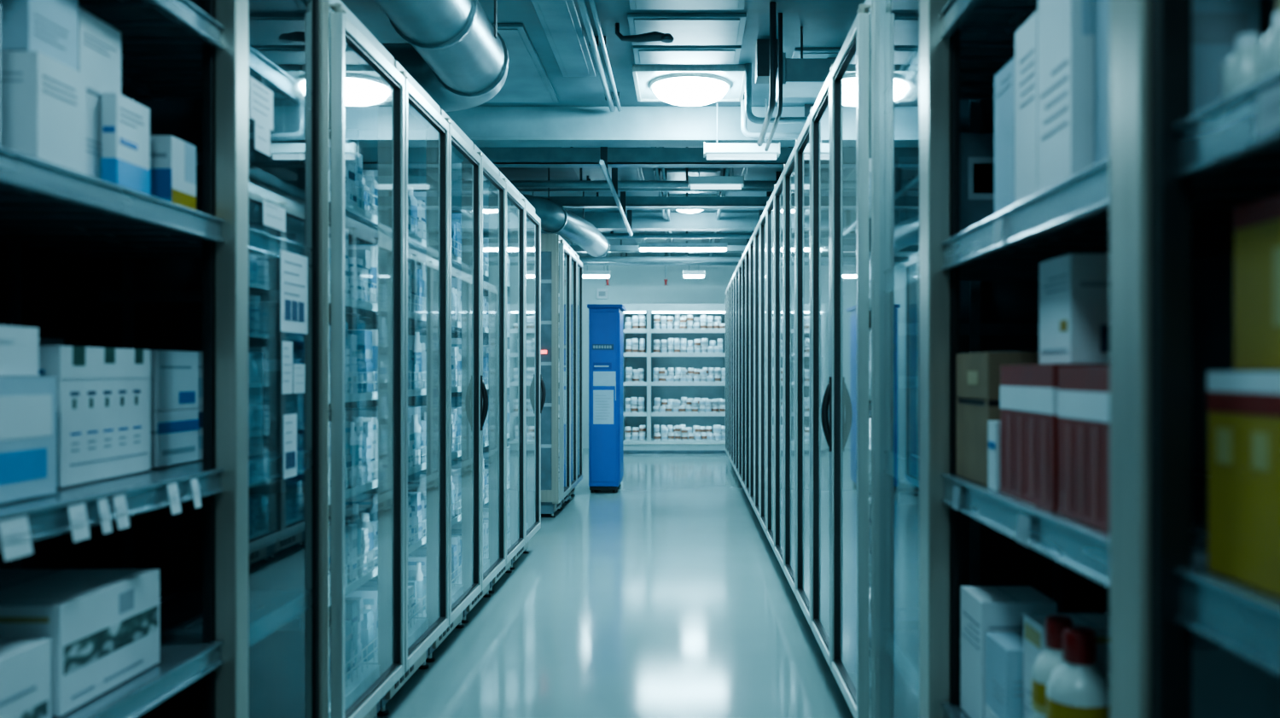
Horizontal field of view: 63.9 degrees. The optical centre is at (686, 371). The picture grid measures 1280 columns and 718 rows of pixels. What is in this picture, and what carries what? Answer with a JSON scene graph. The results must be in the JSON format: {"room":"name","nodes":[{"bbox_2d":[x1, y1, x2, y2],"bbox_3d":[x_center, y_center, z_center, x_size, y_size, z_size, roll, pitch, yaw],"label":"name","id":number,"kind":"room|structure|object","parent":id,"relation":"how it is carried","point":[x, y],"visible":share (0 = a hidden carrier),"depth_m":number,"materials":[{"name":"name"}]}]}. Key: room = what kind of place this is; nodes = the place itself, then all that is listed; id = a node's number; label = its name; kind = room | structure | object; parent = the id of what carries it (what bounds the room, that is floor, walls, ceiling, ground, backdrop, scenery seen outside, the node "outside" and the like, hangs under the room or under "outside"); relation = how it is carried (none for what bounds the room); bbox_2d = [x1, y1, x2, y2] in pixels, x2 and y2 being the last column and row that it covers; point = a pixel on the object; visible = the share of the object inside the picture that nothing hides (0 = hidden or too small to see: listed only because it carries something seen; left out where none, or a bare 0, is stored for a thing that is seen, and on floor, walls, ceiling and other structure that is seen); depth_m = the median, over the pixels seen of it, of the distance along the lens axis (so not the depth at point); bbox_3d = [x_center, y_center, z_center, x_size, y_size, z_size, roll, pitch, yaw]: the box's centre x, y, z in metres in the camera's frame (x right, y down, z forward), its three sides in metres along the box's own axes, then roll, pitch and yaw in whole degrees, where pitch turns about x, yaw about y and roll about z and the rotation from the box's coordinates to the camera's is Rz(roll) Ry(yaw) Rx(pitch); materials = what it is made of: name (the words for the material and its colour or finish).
{"room":"medical supply storeroom","nodes":[
{"label":"medical supply storeroom","id":0,"kind":"room"},
{"bbox_2d":[340,0,865,255],"bbox_3d":[-0.250,-1.850,7.500,3.540,0.100,18.400,0,0,0],"label":"ceiling","id":1,"kind":"structure","parent":0,"point":[825,23],"depth_m":5.63,"materials":[{"name":"concrete"}]},
{"bbox_2d":[373,0,508,111],"bbox_3d":[-1.365,-1.532,1.998,1.089,0.537,6.395,0,0,0],"label":"air duct","id":2,"kind":"object","parent":1,"relation":"hanging from","point":[453,50],"visible":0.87,"depth_m":4.27,"materials":[{"name":"silver metal"}]},
{"bbox_2d":[521,168,609,258],"bbox_3d":[-1.191,-1.508,9.702,0.720,0.585,3.053,0,0,17],"label":"air duct","id":3,"kind":"object","parent":1,"relation":"hanging from","point":[555,218],"visible":0.56,"depth_m":9.25,"materials":[{"name":"silver metal"}]},
{"bbox_2d":[582,253,610,277],"bbox_3d":[-1.300,-1.567,14.600,0.420,0.466,0.130,0,0,0],"label":"fluorescent light fixture","id":4,"kind":"object","parent":1,"relation":"hanging from","point":[587,273],"visible":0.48,"depth_m":14.54,"materials":[{"name":"white plastic"}]},
{"bbox_2d":[605,252,610,285],"bbox_3d":[-1.200,-1.544,15.500,0.090,0.509,0.088,0,0,0],"label":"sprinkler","id":5,"kind":"object","parent":1,"relation":"attached to","point":[608,278],"visible":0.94,"depth_m":15.49,"materials":[{"name":"metal"}]},
{"bbox_2d":[444,106,804,146],"bbox_3d":[-0.250,-1.682,7.040,3.338,0.234,0.220,0,0,0],"label":"ceiling beam","id":6,"kind":"structure","parent":1,"relation":"attached to","point":[485,126],"depth_m":6.95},
{"bbox_2d":[615,23,674,43],"bbox_3d":[-0.223,-1.737,5.232,0.324,0.124,0.077,0,0,16],"label":"pipe","id":7,"kind":"object","parent":1,"relation":"attached to","point":[653,36],"visible":1,"depth_m":5.21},
{"bbox_2d":[541,212,758,230],"bbox_3d":[-0.250,-1.707,11.680,3.338,0.184,0.200,0,0,0],"label":"ceiling beam","id":8,"kind":"structure","parent":1,"relation":"attached to","point":[602,221],"depth_m":11.60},
{"bbox_2d":[478,0,836,265],"bbox_3d":[-0.250,-1.547,9.800,3.320,0.506,11.200,0,0,0],"label":"overhead pipework","id":9,"kind":"object","parent":1,"relation":"attached to","point":[801,77],"visible":0.53,"depth_m":7.62,"materials":[{"name":"grey metal"}]},
{"bbox_2d":[478,146,793,168],"bbox_3d":[-0.250,-1.670,7.675,3.320,0.260,0.150,0,0,0],"label":"ceiling beam","id":10,"kind":"structure","parent":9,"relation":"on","point":[500,157],"depth_m":7.60,"materials":[{"name":"grey metal"}]},
{"bbox_2d":[532,191,770,208],"bbox_3d":[-0.250,-1.700,9.975,3.320,0.200,0.150,0,0,0],"label":"ceiling beam","id":11,"kind":"structure","parent":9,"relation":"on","point":[666,201],"depth_m":9.90,"materials":[{"name":"grey metal"}]},
{"bbox_2d":[569,238,746,252],"bbox_3d":[-0.250,-1.685,13.475,3.320,0.230,0.150,0,0,0],"label":"ceiling beam","id":12,"kind":"structure","parent":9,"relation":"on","point":[613,248],"depth_m":13.40,"materials":[{"name":"grey metal"}]},
{"bbox_2d":[486,0,841,244],"bbox_3d":[-0.100,-1.788,9.750,2.600,0.024,10.500,0,0,0],"label":"ceiling panels","id":13,"kind":"object","parent":1,"relation":"attached to","point":[699,38],"depth_m":5.67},
{"bbox_2d":[663,252,669,285],"bbox_3d":[-0.320,-1.544,15.500,0.090,0.509,0.088,0,0,0],"label":"sprinkler","id":14,"kind":"object","parent":1,"relation":"attached to","point":[666,279],"visible":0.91,"depth_m":15.49,"materials":[{"name":"metal"}]},
{"bbox_2d":[638,230,727,250],"bbox_3d":[-0.050,-1.657,12.900,1.120,0.286,0.130,0,0,0],"label":"fluorescent light fixture","id":15,"kind":"object","parent":1,"relation":"hanging from","point":[643,247],"visible":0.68,"depth_m":12.84,"materials":[{"name":"white plastic"}]},
{"bbox_2d":[632,64,744,105],"bbox_3d":[0.020,-1.735,6.350,0.684,0.130,0.684,0,0,0],"label":"ceiling light","id":16,"kind":"object","parent":1,"relation":"attached to","point":[676,84],"depth_m":6.18,"materials":[{"name":"white plastic"}]},
{"bbox_2d":[663,195,716,213],"bbox_3d":[0.030,-1.735,10.750,0.564,0.130,0.564,0,0,0],"label":"ceiling light","id":17,"kind":"object","parent":1,"relation":"attached to","point":[683,211],"depth_m":10.68,"materials":[{"name":"white plastic"}]},
{"bbox_2d":[682,252,704,277],"bbox_3d":[0.100,-1.567,14.600,0.320,0.466,0.130,0,0,0],"label":"fluorescent light fixture","id":18,"kind":"object","parent":1,"relation":"hanging from","point":[689,273],"visible":0.8,"depth_m":14.54,"materials":[{"name":"white plastic"}]},
{"bbox_2d":[687,168,744,189],"bbox_3d":[0.235,-1.637,8.300,0.450,0.326,0.130,0,0,0],"label":"fluorescent light fixture","id":19,"kind":"object","parent":1,"relation":"hanging from","point":[699,182],"visible":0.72,"depth_m":8.24,"materials":[{"name":"white plastic"}]},
{"bbox_2d":[703,98,779,159],"bbox_3d":[0.360,-1.597,6.750,0.500,0.406,0.130,0,0,0],"label":"fluorescent light fixture","id":20,"kind":"object","parent":1,"relation":"hanging from","point":[712,151],"visible":0.83,"depth_m":6.69,"materials":[{"name":"white plastic"}]},
{"bbox_2d":[377,448,853,717],"bbox_3d":[-0.250,1.300,7.500,3.540,0.100,18.400,0,0,0],"label":"floor","id":21,"kind":"structure","parent":0,"point":[666,594],"depth_m":5.09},
{"bbox_2d":[0,0,327,717],"bbox_3d":[-1.400,0.000,1.400,0.700,2.500,3.200,0,0,0],"label":"shelving unit","id":22,"kind":"object","parent":21,"relation":"on","point":[237,541],"visible":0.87,"depth_m":2.72,"materials":[{"name":"grey metal"}]},
{"bbox_2d":[0,638,51,717],"bbox_3d":[-1.189,0.550,1.709,0.121,0.151,0.221,0,0,0],"label":"carton","id":23,"kind":"object","parent":22,"relation":"in","point":[25,663],"visible":1,"depth_m":1.76,"materials":[{"name":"grey cardboard"}]},
{"bbox_2d":[0,376,56,503],"bbox_3d":[-1.329,0.117,1.749,0.321,0.216,0.301,0,0,0],"label":"carton","id":24,"kind":"object","parent":22,"relation":"in","point":[27,404],"visible":1,"depth_m":1.82,"materials":[{"name":"grey cardboard"}]},
{"bbox_2d":[0,325,38,375],"bbox_3d":[-1.339,-0.036,1.749,0.301,0.088,0.261,0,0,0],"label":"carton","id":25,"kind":"object","parent":24,"relation":"on","point":[19,346],"visible":1,"depth_m":1.82,"materials":[{"name":"grey cardboard"}]},
{"bbox_2d":[0,51,86,174],"bbox_3d":[-1.264,-0.457,1.862,0.261,0.207,0.146,0,0,0],"label":"carton","id":26,"kind":"object","parent":22,"relation":"in","point":[43,99],"visible":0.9,"depth_m":1.80,"materials":[{"name":"grey cardboard"}]},
{"bbox_2d":[0,0,78,70],"bbox_3d":[-1.279,-0.656,1.862,0.261,0.188,0.146,0,0,0],"label":"carton","id":27,"kind":"object","parent":26,"relation":"on","point":[49,27],"visible":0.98,"depth_m":1.83,"materials":[{"name":"grey cardboard"}]},
{"bbox_2d":[38,337,63,345],"bbox_3d":[-1.594,0.072,2.299,0.151,0.306,0.401,0,0,0],"label":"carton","id":28,"kind":"object","parent":22,"relation":"in","point":[42,340],"visible":0.04,"depth_m":2.45,"materials":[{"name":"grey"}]},
{"bbox_2d":[0,345,151,487],"bbox_3d":[-1.321,0.087,2.161,0.214,0.276,0.367,0,0,0],"label":"carton","id":29,"kind":"object","parent":22,"relation":"in","point":[103,394],"visible":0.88,"depth_m":2.12,"materials":[{"name":"grey cardboard"}]},
{"bbox_2d":[0,568,159,715],"bbox_3d":[-1.344,0.525,2.029,0.421,0.201,0.351,0,0,0],"label":"carton","id":30,"kind":"object","parent":22,"relation":"in","point":[102,625],"visible":0.95,"depth_m":1.99,"materials":[{"name":"grey cardboard"}]},
{"bbox_2d":[86,92,101,179],"bbox_3d":[-1.279,-0.447,2.027,0.241,0.186,0.146,0,0,0],"label":"carton","id":31,"kind":"object","parent":22,"relation":"in","point":[93,102],"visible":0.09,"depth_m":2.00,"materials":[{"name":"grey cardboard"}]},
{"bbox_2d":[78,6,121,98],"bbox_3d":[-1.279,-0.619,2.027,0.241,0.154,0.146,0,0,0],"label":"carton","id":32,"kind":"object","parent":31,"relation":"on","point":[99,43],"visible":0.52,"depth_m":2.02,"materials":[{"name":"grey cardboard"}]},
{"bbox_2d":[101,92,150,195],"bbox_3d":[-1.139,-0.452,2.082,0.031,0.197,0.126,0,0,0],"label":"carton","id":33,"kind":"object","parent":22,"relation":"in","point":[125,122],"visible":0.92,"depth_m":2.05,"materials":[{"name":"grey cardboard"}]},
{"bbox_2d":[150,135,196,209],"bbox_3d":[-1.179,-0.435,2.289,0.111,0.162,0.111,0,0,0],"label":"carton","id":34,"kind":"object","parent":22,"relation":"in","point":[172,159],"visible":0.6,"depth_m":2.24,"materials":[{"name":"grey cardboard"}]},
{"bbox_2d":[151,408,198,467],"bbox_3d":[-1.329,0.160,2.499,0.181,0.131,0.201,0,0,0],"label":"carton","id":35,"kind":"object","parent":22,"relation":"in","point":[174,433],"visible":0.51,"depth_m":2.48,"materials":[{"name":"grey cardboard"}]},
{"bbox_2d":[151,349,198,410],"bbox_3d":[-1.329,0.021,2.499,0.181,0.143,0.201,0,0,0],"label":"carton","id":36,"kind":"object","parent":35,"relation":"on","point":[174,374],"visible":0.5,"depth_m":2.48,"materials":[{"name":"grey cardboard"}]},
{"bbox_2d":[190,404,262,459],"bbox_3d":[-1.239,0.157,2.709,0.161,0.136,0.181,0,0,0],"label":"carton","id":37,"kind":"object","parent":22,"relation":"in","point":[255,411],"visible":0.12,"depth_m":2.74,"materials":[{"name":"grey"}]},
{"bbox_2d":[198,351,262,405],"bbox_3d":[-1.239,0.018,2.709,0.161,0.138,0.181,0,0,0],"label":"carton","id":38,"kind":"object","parent":37,"relation":"on","point":[255,359],"visible":0.19,"depth_m":2.74,"materials":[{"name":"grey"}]},
{"bbox_2d":[327,0,404,717],"bbox_3d":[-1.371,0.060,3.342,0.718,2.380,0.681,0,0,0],"label":"glass door","id":39,"kind":"structure","parent":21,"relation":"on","point":[355,56],"depth_m":3.56,"materials":[{"name":"clear glass"}]},
{"bbox_2d":[328,58,448,715],"bbox_3d":[-1.371,0.060,4.025,0.718,2.380,0.681,0,0,0],"label":"glass-door cabinet","id":40,"kind":"object","parent":21,"relation":"on","point":[421,112],"visible":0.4,"depth_m":4.24,"materials":[{"name":"clear glass"}]},
{"bbox_2d":[358,107,488,662],"bbox_3d":[-1.353,0.060,4.708,0.754,2.380,0.681,0,0,0],"label":"refrigerator","id":41,"kind":"object","parent":21,"relation":"on","point":[474,396],"visible":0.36,"depth_m":4.92,"materials":[{"name":"clear glass"}]},
{"bbox_2d":[407,144,506,622],"bbox_3d":[-1.371,0.060,5.392,0.718,2.380,0.681,0,0,0],"label":"refrigerator","id":42,"kind":"object","parent":21,"relation":"on","point":[491,178],"visible":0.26,"depth_m":5.69,"materials":[{"name":"clear glass"}]},
{"bbox_2d":[451,170,524,593],"bbox_3d":[-1.371,0.060,6.075,0.718,2.380,0.681,0,0,0],"label":"refrigerator","id":43,"kind":"object","parent":21,"relation":"on","point":[516,541],"visible":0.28,"depth_m":6.27,"materials":[{"name":"clear glass"}]},
{"bbox_2d":[482,192,546,570],"bbox_3d":[-1.353,0.060,6.758,0.754,2.380,0.681,0,0,0],"label":"refrigerator","id":44,"kind":"object","parent":21,"relation":"on","point":[535,392],"visible":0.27,"depth_m":6.79,"materials":[{"name":"clear glass"}]},
{"bbox_2d":[541,233,570,517],"bbox_3d":[-1.411,0.040,8.982,0.718,2.420,0.574,0,0,0],"label":"refrigerator","id":45,"kind":"object","parent":21,"relation":"on","point":[555,256],"visible":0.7,"depth_m":8.72,"materials":[{"name":"grey metal"}]},
{"bbox_2d":[560,243,576,508],"bbox_3d":[-1.411,0.040,9.545,0.718,2.420,0.548,0,0,0],"label":"refrigerator","id":46,"kind":"object","parent":21,"relation":"on","point":[573,258],"visible":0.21,"depth_m":9.71,"materials":[{"name":"grey metal"}]},
{"bbox_2d":[567,250,582,500],"bbox_3d":[-1.411,0.040,10.095,0.718,2.420,0.548,0,0,0],"label":"refrigerator","id":47,"kind":"object","parent":21,"relation":"on","point":[579,264],"visible":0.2,"depth_m":10.25,"materials":[{"name":"grey metal"}]},
{"bbox_2d":[587,303,626,492],"bbox_3d":[-0.840,0.282,10.820,0.360,1.935,0.720,0,0,0],"label":"cabinet","id":48,"kind":"object","parent":21,"relation":"on","point":[606,321],"visible":1,"depth_m":10.49,"materials":[{"name":"blue metal"}]},
{"bbox_2d":[622,303,726,453],"bbox_3d":[-0.170,0.110,15.925,1.740,2.280,0.710,0,0,0],"label":"shelves","id":49,"kind":"object","parent":21,"relation":"on","point":[674,354],"visible":0.98,"depth_m":15.72,"materials":[{"name":"white metal"}]},
{"bbox_2d":[725,285,727,453],"bbox_3d":[0.891,0.040,13.725,0.738,2.420,0.604,0,0,0],"label":"refrigerator","id":50,"kind":"object","parent":21,"relation":"on","point":[727,286],"visible":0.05,"depth_m":13.98,"materials":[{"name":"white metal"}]},
{"bbox_2d":[727,281,729,457],"bbox_3d":[0.891,0.040,13.119,0.738,2.420,0.604,0,0,0],"label":"refrigerator","id":51,"kind":"object","parent":21,"relation":"on","point":[729,282],"visible":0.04,"depth_m":13.38,"materials":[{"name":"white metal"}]},
{"bbox_2d":[730,272,733,465],"bbox_3d":[0.891,0.040,11.907,0.738,2.420,0.604,0,0,0],"label":"refrigerator","id":52,"kind":"object","parent":21,"relation":"on","point":[731,279],"visible":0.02,"depth_m":12.16,"materials":[{"name":"grey metal"}]},
{"bbox_2d":[728,280,735,471],"bbox_3d":[0.891,0.040,12.513,0.738,2.420,0.604,0,0,0],"label":"refrigerator","id":53,"kind":"object","parent":21,"relation":"on","point":[730,281],"visible":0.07,"depth_m":12.77,"materials":[{"name":"grey metal"}]},
{"bbox_2d":[733,266,737,471],"bbox_3d":[0.891,0.040,11.301,0.738,2.420,0.604,0,0,0],"label":"refrigerator","id":54,"kind":"object","parent":21,"relation":"on","point":[734,274],"visible":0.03,"depth_m":11.56,"materials":[{"name":"grey metal"}]},
{"bbox_2d":[735,260,739,476],"bbox_3d":[0.891,0.040,10.695,0.738,2.420,0.604,0,0,0],"label":"refrigerator","id":55,"kind":"object","parent":21,"relation":"on","point":[736,269],"visible":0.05,"depth_m":10.95,"materials":[{"name":"grey metal"}]},
{"bbox_2d":[741,245,746,490],"bbox_3d":[0.891,0.040,9.483,0.738,2.420,0.604,0,0,0],"label":"refrigerator","id":56,"kind":"object","parent":21,"relation":"on","point":[743,254],"visible":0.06,"depth_m":9.74,"materials":[{"name":"grey metal"}]},
{"bbox_2d":[738,253,750,501],"bbox_3d":[0.891,0.040,10.089,0.738,2.420,0.604,0,0,0],"label":"refrigerator","id":57,"kind":"object","parent":21,"relation":"on","point":[740,261],"visible":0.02,"depth_m":10.35,"materials":[{"name":"grey metal"}]},
{"bbox_2d":[744,237,758,519],"bbox_3d":[0.891,0.040,8.877,0.738,2.420,0.604,0,0,0],"label":"refrigerator","id":58,"kind":"object","parent":21,"relation":"on","point":[747,250],"visible":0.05,"depth_m":9.13,"materials":[{"name":"grey metal"}]},
{"bbox_2d":[749,226,763,530],"bbox_3d":[0.891,0.040,8.271,0.738,2.420,0.604,0,0,0],"label":"refrigerator","id":59,"kind":"object","parent":21,"relation":"on","point":[752,239],"visible":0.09,"depth_m":8.50,"materials":[{"name":"grey metal"}]},
{"bbox_2d":[754,215,770,544],"bbox_3d":[0.891,0.040,7.665,0.738,2.420,0.604,0,0,0],"label":"refrigerator","id":60,"kind":"object","parent":21,"relation":"on","point":[757,229],"visible":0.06,"depth_m":7.88,"materials":[{"name":"grey metal"}]},
{"bbox_2d":[759,201,777,558],"bbox_3d":[0.891,0.040,7.059,0.738,2.420,0.604,0,0,0],"label":"refrigerator","id":61,"kind":"object","parent":21,"relation":"on","point":[763,218],"visible":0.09,"depth_m":7.27,"materials":[{"name":"grey metal"}]},
{"bbox_2d":[766,184,779,562],"bbox_3d":[0.891,0.040,6.453,0.738,2.420,0.604,0,0,0],"label":"refrigerator","id":62,"kind":"object","parent":21,"relation":"on","point":[770,206],"visible":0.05,"depth_m":6.67,"materials":[{"name":"grey metal"}]},
{"bbox_2d":[773,163,797,599],"bbox_3d":[0.891,0.040,5.847,0.738,2.420,0.604,0,0,0],"label":"refrigerator","id":63,"kind":"object","parent":21,"relation":"on","point":[778,190],"visible":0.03,"depth_m":5.99,"materials":[{"name":"grey metal"}]},
{"bbox_2d":[783,139,871,628],"bbox_3d":[0.891,0.040,5.241,0.738,2.420,0.604,0,0,0],"label":"refrigerator","id":64,"kind":"object","parent":21,"relation":"on","point":[789,168],"visible":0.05,"depth_m":5.44,"materials":[{"name":"grey metal"}]},
{"bbox_2d":[795,106,871,663],"bbox_3d":[0.891,0.040,4.635,0.738,2.420,0.604,0,0,0],"label":"refrigerator","id":65,"kind":"object","parent":21,"relation":"on","point":[803,143],"visible":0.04,"depth_m":4.80,"materials":[{"name":"clear glass"}]},
{"bbox_2d":[810,63,871,710],"bbox_3d":[0.891,0.040,4.029,0.738,2.420,0.604,0,0,0],"label":"refrigerator","id":66,"kind":"object","parent":21,"relation":"on","point":[821,111],"visible":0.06,"depth_m":4.13,"materials":[{"name":"clear glass"}]},
{"bbox_2d":[820,0,890,717],"bbox_3d":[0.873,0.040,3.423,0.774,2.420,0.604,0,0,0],"label":"glass door","id":67,"kind":"structure","parent":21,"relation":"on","point":[846,398],"depth_m":3.36,"materials":[{"name":"clear glass"}]},
{"bbox_2d":[871,0,1279,717],"bbox_3d":[0.920,0.000,1.459,0.720,2.500,3.318,0,0,0],"label":"shelving unit","id":68,"kind":"object","parent":21,"relation":"on","point":[1165,194],"visible":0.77,"depth_m":2.26,"materials":[{"name":"grey metal"}]},
{"bbox_2d":[960,133,994,232],"bbox_3d":[0.859,-0.455,2.734,0.401,0.311,0.231,0,0,0],"label":"storage box","id":69,"kind":"object","parent":68,"relation":"in","point":[976,149],"visible":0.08,"depth_m":2.62,"materials":[{"name":"grey"}]},
{"bbox_2d":[955,397,1000,486],"bbox_3d":[0.734,0.147,2.214,0.241,0.176,0.251,0,0,0],"label":"carton","id":70,"kind":"object","parent":68,"relation":"in","point":[973,416],"visible":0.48,"depth_m":2.19,"materials":[{"name":"brown cardboard"}]},
{"bbox_2d":[955,351,1053,399],"bbox_3d":[0.734,0.009,2.215,0.241,0.099,0.250,0,0,0],"label":"carton","id":71,"kind":"object","parent":70,"relation":"on","point":[977,374],"visible":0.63,"depth_m":2.12,"materials":[{"name":"brown cardboard"}]},
{"bbox_2d":[988,420,1000,490],"bbox_3d":[0.659,0.167,2.047,0.101,0.136,0.056,0,0,0],"label":"carton","id":72,"kind":"object","parent":68,"relation":"in","point":[993,426],"visible":0.3,"depth_m":2.03,"materials":[{"name":"grey cardboard"}]},
{"bbox_2d":[984,632,1023,717],"bbox_3d":[0.699,0.657,2.089,0.141,0.216,0.141,0,0,0],"label":"carton","id":73,"kind":"object","parent":68,"relation":"in","point":[1003,650],"visible":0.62,"depth_m":2.06,"materials":[{"name":"grey cardboard"}]},
{"bbox_2d":[994,57,1014,215],"bbox_3d":[0.689,-0.453,2.037,0.121,0.306,0.126,0,0,0],"label":"carton","id":74,"kind":"object","parent":68,"relation":"in","point":[1004,78],"visible":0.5,"depth_m":2.03,"materials":[{"name":"grey cardboard"}]},
{"bbox_2d":[960,585,1057,717],"bbox_3d":[0.704,0.627,2.254,0.161,0.276,0.171,0,0,0],"label":"carton","id":75,"kind":"object","parent":68,"relation":"in","point":[984,608],"visible":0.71,"depth_m":2.21,"materials":[{"name":"grey cardboard"}]},
{"bbox_2d":[1014,10,1037,204],"bbox_3d":[0.709,-0.475,1.906,0.161,0.351,0.124,0,0,0],"label":"carton","id":76,"kind":"object","parent":68,"relation":"in","point":[1026,37],"visible":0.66,"depth_m":1.90,"materials":[{"name":"grey cardboard"}]},
{"bbox_2d":[1031,615,1072,717],"bbox_3d":[0.665,0.603,1.830,0.092,0.325,0.092,0,0,0],"label":"bottle","id":77,"kind":"object","parent":68,"relation":"in","point":[1050,659],"visible":0.56,"depth_m":1.81,"materials":[{"name":"plastic"}]},
{"bbox_2d":[1000,363,1109,511],"bbox_3d":[0.711,0.112,1.854,0.201,0.248,0.291,0,0,0],"label":"carton","id":78,"kind":"object","parent":68,"relation":"in","point":[1028,392],"visible":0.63,"depth_m":1.82,"materials":[{"name":"red cardboard"}]},
{"bbox_2d":[1039,253,1109,363],"bbox_3d":[0.734,-0.107,1.812,0.171,0.187,0.156,0,0,0],"label":"carton","id":79,"kind":"object","parent":78,"relation":"on","point":[1074,288],"visible":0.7,"depth_m":1.74,"materials":[{"name":"grey cardboard"}]},
{"bbox_2d":[1037,0,1093,192],"bbox_3d":[0.719,-0.510,1.758,0.181,0.421,0.159,0,0,0],"label":"carton","id":80,"kind":"object","parent":68,"relation":"in","point":[1065,27],"visible":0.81,"depth_m":1.71,"materials":[{"name":"grey cardboard"}]},
{"bbox_2d":[1023,613,1109,717],"bbox_3d":[0.759,0.620,1.954,0.201,0.291,0.111,0,0,0],"label":"carton","id":81,"kind":"object","parent":68,"relation":"in","point":[1033,624],"visible":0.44,"depth_m":1.95,"materials":[{"name":"grey"}]},
{"bbox_2d":[1046,625,1109,717],"bbox_3d":[0.655,0.598,1.710,0.104,0.335,0.104,0,0,0],"label":"bottle","id":82,"kind":"object","parent":68,"relation":"in","point":[1076,688],"visible":0.96,"depth_m":1.68,"materials":[{"name":"plastic"}]},
{"bbox_2d":[1057,366,1109,533],"bbox_3d":[0.656,0.114,1.572,0.086,0.244,0.246,0,0,0],"label":"carton","id":83,"kind":"object","parent":68,"relation":"in","point":[1083,392],"visible":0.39,"depth_m":1.58,"materials":[{"name":"red cardboard"}]},
{"bbox_2d":[1105,669,1109,682],"bbox_3d":[0.780,0.616,1.800,0.092,0.300,0.092,0,0,0],"label":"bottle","id":84,"kind":"object","parent":68,"relation":"in","point":[1108,673],"visible":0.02,"depth_m":1.80,"materials":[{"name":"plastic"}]},
{"bbox_2d":[1093,0,1260,164],"bbox_3d":[0.749,-0.525,1.579,0.181,0.451,0.161,0,0,0],"label":"box","id":85,"kind":"object","parent":68,"relation":"in","point":[1216,25],"visible":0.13,"depth_m":1.50,"materials":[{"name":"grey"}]},
{"bbox_2d":[1206,371,1279,596],"bbox_3d":[0.757,0.117,1.027,0.281,0.236,0.376,0,0,0],"label":"carton","id":86,"kind":"object","parent":68,"relation":"in","point":[1243,407],"visible":1,"depth_m":1.13,"materials":[{"name":"yellow cardboard"}]},
{"bbox_2d":[1232,193,1279,369],"bbox_3d":[0.764,-0.096,1.024,0.261,0.189,0.331,0,0,0],"label":"carton","id":87,"kind":"object","parent":86,"relation":"on","point":[1255,224],"visible":1,"depth_m":1.14,"materials":[{"name":"yellow cardboard"}]},
{"bbox_2d":[1221,11,1279,99],"bbox_3d":[0.635,-0.340,1.010,0.052,0.080,0.352,0,0,0],"label":"vials","id":88,"kind":"object","parent":68,"relation":"in","point":[1252,61],"visible":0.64,"depth_m":1.14,"materials":[{"name":"white plastic"}]},
{"bbox_2d":[1275,0,1279,12],"bbox_3d":[0.839,-0.385,1.000,0.301,0.171,0.400,0,0,0],"label":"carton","id":89,"kind":"object","parent":68,"relation":"in","point":[1277,2],"visible":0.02,"depth_m":1.20,"materials":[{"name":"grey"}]},
{"bbox_2d":[582,265,737,448],"bbox_3d":[-0.250,-0.275,16.650,3.540,3.050,0.100,0,0,0],"label":"wall","id":90,"kind":"structure","parent":0,"point":[630,284],"depth_m":16.60,"materials":[{"name":"paint"}]},
{"bbox_2d":[597,288,607,298],"bbox_3d":[-1.365,-1.250,16.545,0.170,0.160,0.110,0,0,0],"label":"junction box","id":91,"kind":"object","parent":90,"relation":"attached to","point":[602,293],"visible":1,"depth_m":16.50,"materials":[{"name":"white plastic"}]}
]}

